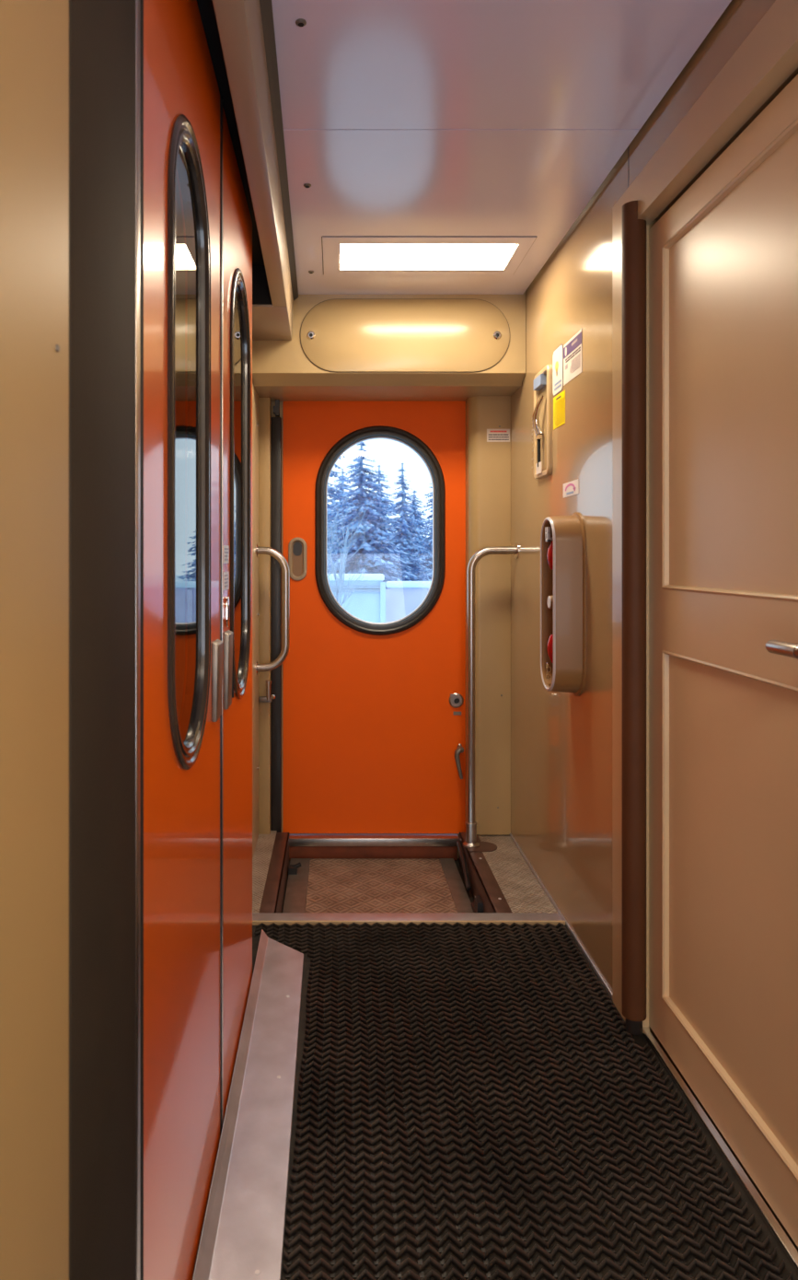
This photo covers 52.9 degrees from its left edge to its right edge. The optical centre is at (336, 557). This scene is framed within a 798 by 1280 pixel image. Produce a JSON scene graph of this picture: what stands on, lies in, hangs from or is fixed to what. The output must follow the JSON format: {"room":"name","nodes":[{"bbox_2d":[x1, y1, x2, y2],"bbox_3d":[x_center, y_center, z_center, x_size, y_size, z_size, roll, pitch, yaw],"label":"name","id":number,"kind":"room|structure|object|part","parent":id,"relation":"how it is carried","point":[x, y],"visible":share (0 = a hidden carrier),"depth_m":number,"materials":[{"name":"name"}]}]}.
{"room":"train carriage","nodes":[
{"label":"train carriage","id":0,"kind":"room"},
{"bbox_2d":[0,0,69,1279],"bbox_3d":[-0.409,0.026,-0.539,0.381,2.300,2.422,0,0,0],"label":"wall","id":1,"kind":"structure","parent":0,"point":[34,34],"depth_m":0.59,"materials":[{"name":"paint"}]},
{"bbox_2d":[69,0,143,1279],"bbox_3d":[-0.268,0.031,0.813,0.084,2.290,0.290,0,0,0],"label":"trim","id":2,"kind":"structure","parent":1,"relation":"attached to","point":[106,37],"depth_m":0.78,"materials":[{"name":"dark brown painted metal"}]},
{"bbox_2d":[143,0,223,1279],"bbox_3d":[-0.246,0.116,1.288,0.050,2.096,0.654,0,0,0],"label":"door","id":3,"kind":"structure","parent":1,"relation":"in","point":[183,645],"depth_m":1.21,"materials":[{"name":"orange paint"}]},
{"bbox_3d":[-0.238,-0.176,1.277,0.001,0.945,0.277,0,0,0],"label":"pane","id":4,"kind":"part","parent":3,"relation":"part of","materials":[{"name":"clear glass"}]},
{"bbox_3d":[-0.227,0.233,1.532,0.012,0.149,0.071,0,0,0],"label":"pull plate","id":5,"kind":"part","parent":3,"relation":"part of","materials":[{"name":"grey metal"}]},
{"bbox_2d":[271,401,459,858],"bbox_3d":[0.175,0.101,3.542,1.550,2.550,0.115,0,0,0],"label":"wall","id":6,"kind":"structure","parent":0,"point":[273,402],"depth_m":3.48,"materials":[{"name":"beige paint"}]},
{"bbox_2d":[258,397,271,834],"bbox_3d":[-0.308,0.256,3.442,0.054,1.880,0.085,0,0,0],"label":"trim","id":7,"kind":"structure","parent":6,"relation":"attached to","point":[264,403],"depth_m":3.40,"materials":[{"name":"beige paint"}]},
{"bbox_2d":[259,680,275,702],"bbox_3d":[-0.290,0.565,3.381,0.069,0.092,0.039,0,0,0],"label":"bolt","id":8,"kind":"object","parent":6,"relation":"attached to","point":[269,698],"visible":1,"depth_m":3.37,"materials":[{"name":"grey metal"}]},
{"bbox_2d":[270,399,281,832],"bbox_3d":[-0.259,0.259,3.455,0.045,1.875,0.061,0,0,0],"label":"trim","id":9,"kind":"structure","parent":6,"relation":"attached to","point":[275,422],"depth_m":3.44,"materials":[{"name":"black rubber"}]},
{"bbox_2d":[282,401,465,833],"bbox_3d":[0.170,0.213,3.472,0.802,1.974,0.107,0,0,0],"label":"door","id":10,"kind":"structure","parent":6,"relation":"in","point":[374,714],"depth_m":3.48,"materials":[{"name":"orange paint"}]},
{"bbox_3d":[-0.167,0.004,3.477,0.081,0.189,0.010,0,0,0],"label":"recessed pull","id":11,"kind":"part","parent":10,"relation":"part of","materials":[{"name":"brown plastic"}]},
{"bbox_3d":[0.530,0.881,3.449,0.043,0.137,0.062,0,0,0],"label":"lever handle","id":12,"kind":"part","parent":10,"relation":"part of","materials":[{"name":"grey metal"}]},
{"bbox_2d":[252,291,525,401],"bbox_3d":[0.069,-0.899,3.296,1.338,0.430,0.382,0,0,0],"label":"trim","id":13,"kind":"structure","parent":6,"relation":"attached to","point":[282,371],"depth_m":3.13,"materials":[{"name":"beige paint"}]},
{"bbox_2d":[300,298,510,372],"bbox_3d":[0.269,-0.865,3.098,0.819,0.286,0.013,0,0,0],"label":"cover","id":14,"kind":"object","parent":13,"relation":"attached to","point":[337,334],"visible":1,"depth_m":3.10,"materials":[{"name":"beige paint"}]},
{"bbox_2d":[465,395,511,834],"bbox_3d":[0.652,0.243,3.429,0.174,1.854,0.111,0,0,0],"label":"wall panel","id":15,"kind":"structure","parent":6,"relation":"attached to","point":[488,464],"depth_m":3.38,"materials":[{"name":"beige paint"}]},
{"bbox_2d":[487,429,510,442],"bbox_3d":[0.688,-0.519,3.375,0.098,0.054,0.002,0,0,0],"label":"sticker","id":16,"kind":"object","parent":6,"relation":"attached to","point":[493,435],"visible":1,"depth_m":3.38,"materials":[{"name":"white paper"}]},
{"bbox_2d":[488,434,509,440],"bbox_3d":[0.688,-0.511,3.375,0.086,0.025,0.002,0,0,0],"label":"print","id":17,"kind":"object","parent":16,"relation":"attached to","point":[491,436],"depth_m":3.37,"materials":[{"name":"grey paper"}]},
{"bbox_2d":[191,858,797,1279],"bbox_3d":[0.175,1.286,0.925,1.550,0.220,5.350,0,0,0],"label":"floor","id":18,"kind":"structure","parent":0,"point":[641,1041],"depth_m":1.52,"materials":[{"name":"black rubber"}]},
{"bbox_2d":[221,98,252,1128],"bbox_3d":[-0.246,0.116,1.919,0.050,2.096,0.598,0,0,0],"label":"door","id":19,"kind":"structure","parent":18,"relation":"on","point":[237,223],"depth_m":1.86,"materials":[{"name":"orange paint"}]},
{"bbox_3d":[-0.246,0.116,1.622,0.034,2.096,0.005,0,0,0],"label":"edge trim","id":20,"kind":"part","parent":19,"relation":"part of","materials":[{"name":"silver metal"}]},
{"bbox_2d":[223,545,229,563],"bbox_3d":[-0.232,-0.008,1.690,0.002,0.038,0.076,0,0,0],"label":"sticker","id":21,"kind":"object","parent":19,"relation":"attached to","point":[226,547],"visible":1,"depth_m":1.69,"materials":[{"name":"white paper"}]},
{"bbox_2d":[224,547,228,560],"bbox_3d":[-0.232,-0.008,1.689,0.002,0.026,0.058,0,0,0],"label":"print","id":22,"kind":"object","parent":21,"relation":"attached to","point":[226,549],"depth_m":1.69,"materials":[{"name":"grey paper"}]},
{"bbox_2d":[223,571,229,590],"bbox_3d":[-0.232,0.048,1.690,0.002,0.038,0.076,0,0,0],"label":"sticker","id":23,"kind":"object","parent":19,"relation":"attached to","point":[226,574],"visible":1,"depth_m":1.68,"materials":[{"name":"white paper"}]},
{"bbox_3d":[-0.227,0.234,1.687,0.012,0.159,0.070,0,0,0],"label":"pull plate","id":24,"kind":"part","parent":19,"relation":"part of","materials":[{"name":"grey metal"}]},
{"bbox_3d":[-0.238,-0.176,1.940,0.001,0.961,0.301,0,0,0],"label":"pane","id":25,"kind":"part","parent":19,"relation":"part of","materials":[{"name":"clear glass"}]},
{"bbox_2d":[192,929,303,1279],"bbox_3d":[-0.158,1.160,1.583,0.142,0.032,1.766,0,0,0],"label":"plate","id":26,"kind":"object","parent":18,"relation":"on","point":[243,1232],"visible":1,"depth_m":1.60,"materials":[{"name":"metal"}]},
{"bbox_2d":[282,858,474,913],"bbox_3d":[0.157,1.281,3.047,0.703,0.054,0.805,0,0,0],"label":"folding footplate","id":27,"kind":"object","parent":18,"relation":"on","point":[331,885],"visible":0.59,"depth_m":3.16,"materials":[{"name":"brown metal"}]},
{"bbox_2d":[252,830,565,925],"bbox_3d":[0.202,1.238,3.022,1.073,0.147,0.927,0,0,0],"label":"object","id":28,"kind":"object","parent":18,"relation":"on","point":[503,887],"visible":0.72,"depth_m":2.98,"materials":[{"name":"metal"}]},
{"bbox_3d":[-0.295,1.185,3.062,0.080,0.021,0.845,0,0,0],"label":"tread plate","id":29,"kind":"part","parent":28,"relation":"part of","materials":[{"name":"grey metal"}]},
{"bbox_3d":[-0.228,1.242,3.030,0.055,0.137,0.780,0,0,0],"label":"rail","id":30,"kind":"part","parent":28,"relation":"part of","materials":[{"name":"brown metal"}]},
{"bbox_3d":[0.152,1.220,3.454,0.756,0.035,0.058,0,0,0],"label":"door sill","id":31,"kind":"part","parent":28,"relation":"part of","materials":[{"name":"silver metal"}]},
{"bbox_3d":[0.217,1.185,2.603,1.035,0.023,0.074,0,0,0],"label":"rail","id":32,"kind":"part","parent":28,"relation":"part of","materials":[{"name":"metal"}]},
{"bbox_3d":[0.556,1.242,3.030,0.058,0.137,0.780,0,0,0],"label":"rail","id":33,"kind":"part","parent":28,"relation":"part of","materials":[{"name":"brown metal"}]},
{"bbox_3d":[0.661,1.185,3.062,0.153,0.021,0.845,0,0,0],"label":"tread plate","id":34,"kind":"part","parent":28,"relation":"part of","materials":[{"name":"grey metal"}]},
{"bbox_2d":[254,921,792,1279],"bbox_3d":[0.295,1.170,1.049,0.981,0.010,3.052,0,0,-2],"label":"floor mat","id":35,"kind":"object","parent":18,"relation":"on","point":[305,938],"visible":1,"depth_m":1.68,"materials":[{"name":"rubber"}]},
{"bbox_2d":[271,0,732,294],"bbox_3d":[0.290,-1.028,0.681,0.876,0.017,4.862,0,0,0],"label":"ceiling","id":36,"kind":"structure","parent":0,"point":[401,118],"depth_m":1.83,"materials":[{"name":"grey metal"}]},
{"bbox_2d":[321,236,537,275],"bbox_3d":[0.298,-1.040,2.715,0.688,0.040,0.344,0,0,0],"label":"recessed light","id":37,"kind":"object","parent":36,"relation":"in","point":[341,255],"visible":0.98,"depth_m":2.75,"materials":[{"name":"grey plastic"}]},
{"bbox_2d":[339,244,514,263],"bbox_3d":[0.305,-1.047,2.720,0.583,0.001,0.241,0,0,0],"label":"diffuser","id":38,"kind":"object","parent":37,"relation":"attached to","point":[350,253],"depth_m":2.75,"materials":[{"name":"white plastic"}]},
{"bbox_2d":[511,0,797,1026],"bbox_3d":[0.820,0.096,0.925,0.161,2.440,5.350,0,0,0],"label":"wall","id":39,"kind":"structure","parent":0,"point":[562,742],"depth_m":2.42,"materials":[{"name":"beige plastic"}]},
{"bbox_2d":[460,542,519,851],"bbox_3d":[0.629,0.554,3.295,0.222,1.239,0.210,0,0,0],"label":"handrail","id":40,"kind":"object","parent":39,"relation":"attached to","point":[472,843],"visible":1,"depth_m":3.24,"materials":[{"name":"silver metal"}]},
{"bbox_3d":[0.593,1.173,3.295,0.125,0.002,0.210,0,0,0],"label":"foot plate","id":41,"kind":"part","parent":40,"relation":"part of","materials":[{"name":"brown metal"}]},
{"bbox_2d":[532,417,534,467],"bbox_3d":[0.740,-0.435,2.984,0.001,0.194,0.058,0,0,0],"label":"raised lettering","id":42,"kind":"object","parent":39,"relation":"attached to","point":[532,417],"visible":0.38,"depth_m":3.00,"materials":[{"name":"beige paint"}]},
{"bbox_2d":[533,364,552,478],"bbox_3d":[0.736,-0.476,2.825,0.069,0.380,0.200,0,0,0],"label":"brake recess","id":43,"kind":"object","parent":39,"relation":"attached to","point":[542,415],"visible":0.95,"depth_m":2.82,"materials":[{"name":"beige paint"}]},
{"bbox_3d":[0.722,-0.374,2.839,0.012,0.100,0.013,0,0,0],"label":"rod","id":44,"kind":"part","parent":43,"relation":"part of","materials":[{"name":"black metal"}]},
{"bbox_3d":[0.722,-0.429,2.841,0.016,0.014,0.032,0,0,0],"label":"rod","id":45,"kind":"part","parent":43,"relation":"part of","materials":[{"name":"beige paint"}]},
{"bbox_3d":[0.719,-0.501,2.828,0.036,0.143,0.066,0,0,0],"label":"lever","id":46,"kind":"part","parent":43,"relation":"part of","materials":[{"name":"silver metal"}]},
{"bbox_2d":[534,373,546,390],"bbox_3d":[0.729,-0.627,2.850,0.021,0.037,0.100,0,0,0],"label":"hood","id":47,"kind":"object","parent":43,"relation":"attached to","point":[541,379],"depth_m":2.82,"materials":[{"name":"grey plastic"}]},
{"bbox_3d":[0.739,-0.476,2.825,0.001,0.340,0.160,0,0,0],"label":"plate","id":48,"kind":"part","parent":43,"relation":"part of","materials":[{"name":"beige paint"}]},
{"bbox_2d":[552,344,563,395],"bbox_3d":[0.739,-0.625,2.662,0.002,0.155,0.127,0,0,0],"label":"sign","id":49,"kind":"object","parent":39,"relation":"attached to","point":[558,354],"visible":1,"depth_m":2.65,"materials":[{"name":"paper"}]},
{"bbox_2d":[554,379,561,390],"bbox_3d":[0.739,-0.576,2.658,0.002,0.022,0.082,0,0,0],"label":"print","id":50,"kind":"object","parent":49,"relation":"attached to","point":[557,382],"depth_m":2.66,"materials":[{"name":"blue"}]},
{"bbox_2d":[553,389,565,430],"bbox_3d":[0.739,-0.489,2.646,0.002,0.107,0.138,0,0,0],"label":"notice","id":51,"kind":"object","parent":39,"relation":"attached to","point":[559,401],"visible":1,"depth_m":2.64,"materials":[{"name":"yellow paper"}]},
{"bbox_2d":[553,397,564,425],"bbox_3d":[0.739,-0.481,2.646,0.002,0.077,0.121,0,0,0],"label":"print","id":52,"kind":"object","parent":51,"relation":"attached to","point":[558,402],"depth_m":2.65,"materials":[{"name":"yellow paper"}]},
{"bbox_2d":[510,833,612,999],"bbox_3d":[0.738,1.169,2.747,0.006,0.014,1.259,0,0,0],"label":"baseboard","id":53,"kind":"structure","parent":39,"relation":"attached to","point":[550,897],"depth_m":2.54,"materials":[{"name":"metal"}]},
{"bbox_2d":[540,512,586,696],"bbox_3d":[0.693,0.141,2.453,0.094,0.563,0.190,0,0,0],"label":"box","id":54,"kind":"object","parent":39,"relation":"attached to","point":[563,538],"visible":1,"depth_m":2.37,"materials":[{"name":"beige plastic"}]},
{"bbox_3d":[0.658,0.351,2.475,0.017,0.052,0.016,0,0,35],"label":"chain","id":55,"kind":"part","parent":54,"relation":"part of","materials":[{"name":"silver metal"}]},
{"bbox_3d":[0.671,0.280,2.466,0.036,0.088,0.036,0,0,0],"label":"handle","id":56,"kind":"part","parent":54,"relation":"part of","materials":[{"name":"red plastic"}]},
{"bbox_3d":[0.671,-0.008,2.466,0.036,0.088,0.036,0,0,0],"label":"handle","id":57,"kind":"part","parent":54,"relation":"part of","materials":[{"name":"red plastic"}]},
{"bbox_3d":[0.690,0.136,2.458,0.065,0.042,0.042,0,0,0],"label":"knob","id":58,"kind":"part","parent":54,"relation":"part of","materials":[{"name":"beige plastic"}]},
{"bbox_2d":[563,478,579,497],"bbox_3d":[0.739,-0.218,2.514,0.002,0.045,0.167,0,0,0],"label":"sticker","id":59,"kind":"object","parent":39,"relation":"attached to","point":[571,488],"visible":1,"depth_m":2.51,"materials":[{"name":"white paper"}]},
{"bbox_2d":[563,328,582,385],"bbox_3d":[0.739,-0.625,2.495,0.002,0.131,0.194,0,0,0],"label":"notice","id":60,"kind":"object","parent":39,"relation":"attached to","point":[573,349],"visible":1,"depth_m":2.48,"materials":[{"name":"white paper"}]},
{"bbox_2d":[570,353,581,372],"bbox_3d":[0.739,-0.598,2.465,0.002,0.039,0.105,0,0,0],"label":"print","id":61,"kind":"object","parent":60,"relation":"attached to","point":[576,358],"depth_m":2.46,"materials":[{"name":"grey paper"}]},
{"bbox_2d":[621,200,646,1035],"bbox_3d":[0.735,0.147,1.968,0.057,2.033,0.057,0,0,0],"label":"guard","id":62,"kind":"object","parent":39,"relation":"attached to","point":[634,229],"visible":0.93,"depth_m":1.94,"materials":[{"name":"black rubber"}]},
{"bbox_2d":[612,0,797,1026],"bbox_3d":[0.755,0.123,1.508,0.042,2.105,1.217,0,0,0],"label":"trim","id":63,"kind":"structure","parent":39,"relation":"attached to","point":[768,56],"depth_m":1.91,"materials":[{"name":"beige paint"}]},
{"bbox_2d":[642,1026,797,1274],"bbox_3d":[0.786,1.169,1.445,0.058,0.015,1.090,0,0,0],"label":"trim","id":64,"kind":"structure","parent":39,"relation":"attached to","point":[785,1240],"depth_m":1.55,"materials":[{"name":"silver metal"}]},
{"bbox_2d":[649,74,797,1246],"bbox_3d":[0.761,0.172,1.558,0.102,1.968,0.856,0,0,0],"label":"door","id":65,"kind":"structure","parent":39,"relation":"in","point":[724,257],"depth_m":1.58,"materials":[{"name":"beige paint"}]},
{"bbox_3d":[0.779,-0.333,1.581,0.014,0.813,0.624,0,0,0],"label":"panel","id":66,"kind":"part","parent":65,"relation":"part of","materials":[{"name":"beige paint"}]},
{"bbox_3d":[0.779,0.631,1.581,0.014,0.827,0.624,0,0,0],"label":"panel","id":67,"kind":"part","parent":65,"relation":"part of","materials":[{"name":"beige paint"}]},
{"bbox_3d":[0.743,0.146,1.270,0.064,0.023,0.111,0,0,0],"label":"lever handle","id":68,"kind":"part","parent":65,"relation":"part of","materials":[{"name":"silver metal"}]},
{"bbox_3d":[-0.445,0.096,2.918,0.310,2.440,1.365,0,0,0],"label":"wall","id":69,"kind":"structure","parent":0,"visible":0},
{"bbox_2d":[252,384,258,858],"bbox_3d":[-0.326,0.247,3.243,0.008,1.858,0.285,0,0,0],"label":"trim","id":70,"kind":"structure","parent":69,"relation":"attached to","point":[255,398],"depth_m":3.23,"materials":[{"name":"beige paint"}]},
{"bbox_2d":[256,543,290,674],"bbox_3d":[-0.261,0.211,3.300,0.138,0.546,0.060,0,0,0],"label":"handle","id":71,"kind":"object","parent":69,"relation":"attached to","point":[276,554],"visible":0.98,"depth_m":3.29,"materials":[{"name":"silver metal"}]},
{"bbox_3d":[-0.530,0.011,1.500,0.440,2.370,1.800,0,0,0],"label":"wall","id":72,"kind":"structure","parent":0,"visible":0},
{"bbox_2d":[197,0,298,340],"bbox_3d":[-0.216,-0.980,1.655,0.240,0.268,2.910,0,0,0],"label":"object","id":73,"kind":"structure","parent":72,"relation":"attached to","point":[240,36],"depth_m":1.75,"materials":[{"name":"beige paint"}]},
{"bbox_3d":[-0.268,-1.004,1.675,0.135,0.040,2.030,0,0,0],"label":"plate","id":74,"kind":"part","parent":73,"relation":"part of","materials":[{"name":"black"}]},
{"label":"outside","id":75,"kind":"structure","parent":0,"visible":0},
{"bbox_3d":[0.000,1.887,33.900,50.000,1.177,60.000,0,0,0],"label":"ground","id":76,"kind":"structure","parent":75,"visible":0},
{"bbox_2d":[327,454,355,572],"bbox_3d":[-0.598,-1.492,23.587,3.833,7.504,4.139,0,0,0],"label":"fir tree","id":77,"kind":"object","parent":76,"relation":"on","point":[331,494],"visible":0.05,"depth_m":23.48,"materials":[{"name":"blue plant"}]},
{"bbox_2d":[327,468,356,551],"bbox_3d":[0.027,-1.115,38.922,5.814,6.528,5.542,0,0,-26],"label":"fir tree","id":78,"kind":"object","parent":76,"relation":"on","point":[343,484],"visible":0.12,"depth_m":38.82,"materials":[{"name":"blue plant"}]},
{"bbox_2d":[327,477,379,609],"bbox_3d":[-0.824,0.045,14.231,3.224,4.777,1.727,0,0,3],"label":"bare tree","id":79,"kind":"object","parent":76,"relation":"on","point":[339,593],"visible":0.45,"depth_m":14.07,"materials":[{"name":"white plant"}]},
{"bbox_2d":[327,573,385,622],"bbox_3d":[-4.060,1.361,15.020,9.980,2.130,0.200,0,0,0],"label":"fence","id":80,"kind":"object","parent":76,"relation":"on","point":[367,603],"visible":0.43,"depth_m":15.00,"materials":[{"name":"white"}]},
{"bbox_3d":[-4.060,0.576,14.970,9.880,0.110,0.060,0,0,0],"label":"rail","id":81,"kind":"part","parent":80,"relation":"part of","materials":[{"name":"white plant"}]},
{"bbox_3d":[0.880,1.436,14.970,0.100,1.980,0.080,0,0,0],"label":"fence post","id":82,"kind":"part","parent":80,"relation":"part of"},
{"bbox_2d":[327,442,418,589],"bbox_3d":[0.622,-0.322,20.044,4.263,5.304,4.026,0,0,0],"label":"fir tree","id":83,"kind":"object","parent":76,"relation":"on","point":[382,563],"visible":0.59,"depth_m":19.71,"materials":[{"name":"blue plant"}]},
{"bbox_2d":[367,465,422,581],"bbox_3d":[1.873,-0.879,33.126,4.642,5.932,5.024,0,0,40],"label":"fir tree","id":84,"kind":"object","parent":76,"relation":"on","point":[378,466],"visible":0.08,"depth_m":32.82,"materials":[{"name":"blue plant"}]},
{"bbox_2d":[381,462,432,581],"bbox_3d":[2.184,-0.419,25.389,2.958,5.280,2.936,0,0,0],"label":"fir tree","id":85,"kind":"object","parent":76,"relation":"on","point":[401,539],"visible":0.48,"depth_m":25.31,"materials":[{"name":"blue plant"}]},
{"bbox_2d":[385,581,431,622],"bbox_3d":[5.000,1.436,15.420,8.100,1.980,0.200,0,0,0],"label":"fence","id":86,"kind":"object","parent":76,"relation":"on","point":[402,598],"visible":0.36,"depth_m":15.40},
{"bbox_3d":[1.000,1.511,15.370,0.100,1.830,0.080,0,0,0],"label":"fence post","id":87,"kind":"part","parent":86,"relation":"part of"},
{"bbox_2d":[394,490,432,571],"bbox_3d":[4.381,-0.962,45.002,5.178,5.825,4.912,0,0,0],"label":"fir tree","id":88,"kind":"object","parent":76,"relation":"on","point":[417,515],"visible":0.23,"depth_m":44.66,"materials":[{"name":"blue plant"}]},
{"bbox_2d":[408,483,432,581],"bbox_3d":[3.808,-0.702,29.012,3.659,5.706,3.495,0,0,0],"label":"fir tree","id":89,"kind":"object","parent":76,"relation":"on","point":[425,557],"visible":0.09,"depth_m":28.80,"materials":[{"name":"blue plant"}]}
]}

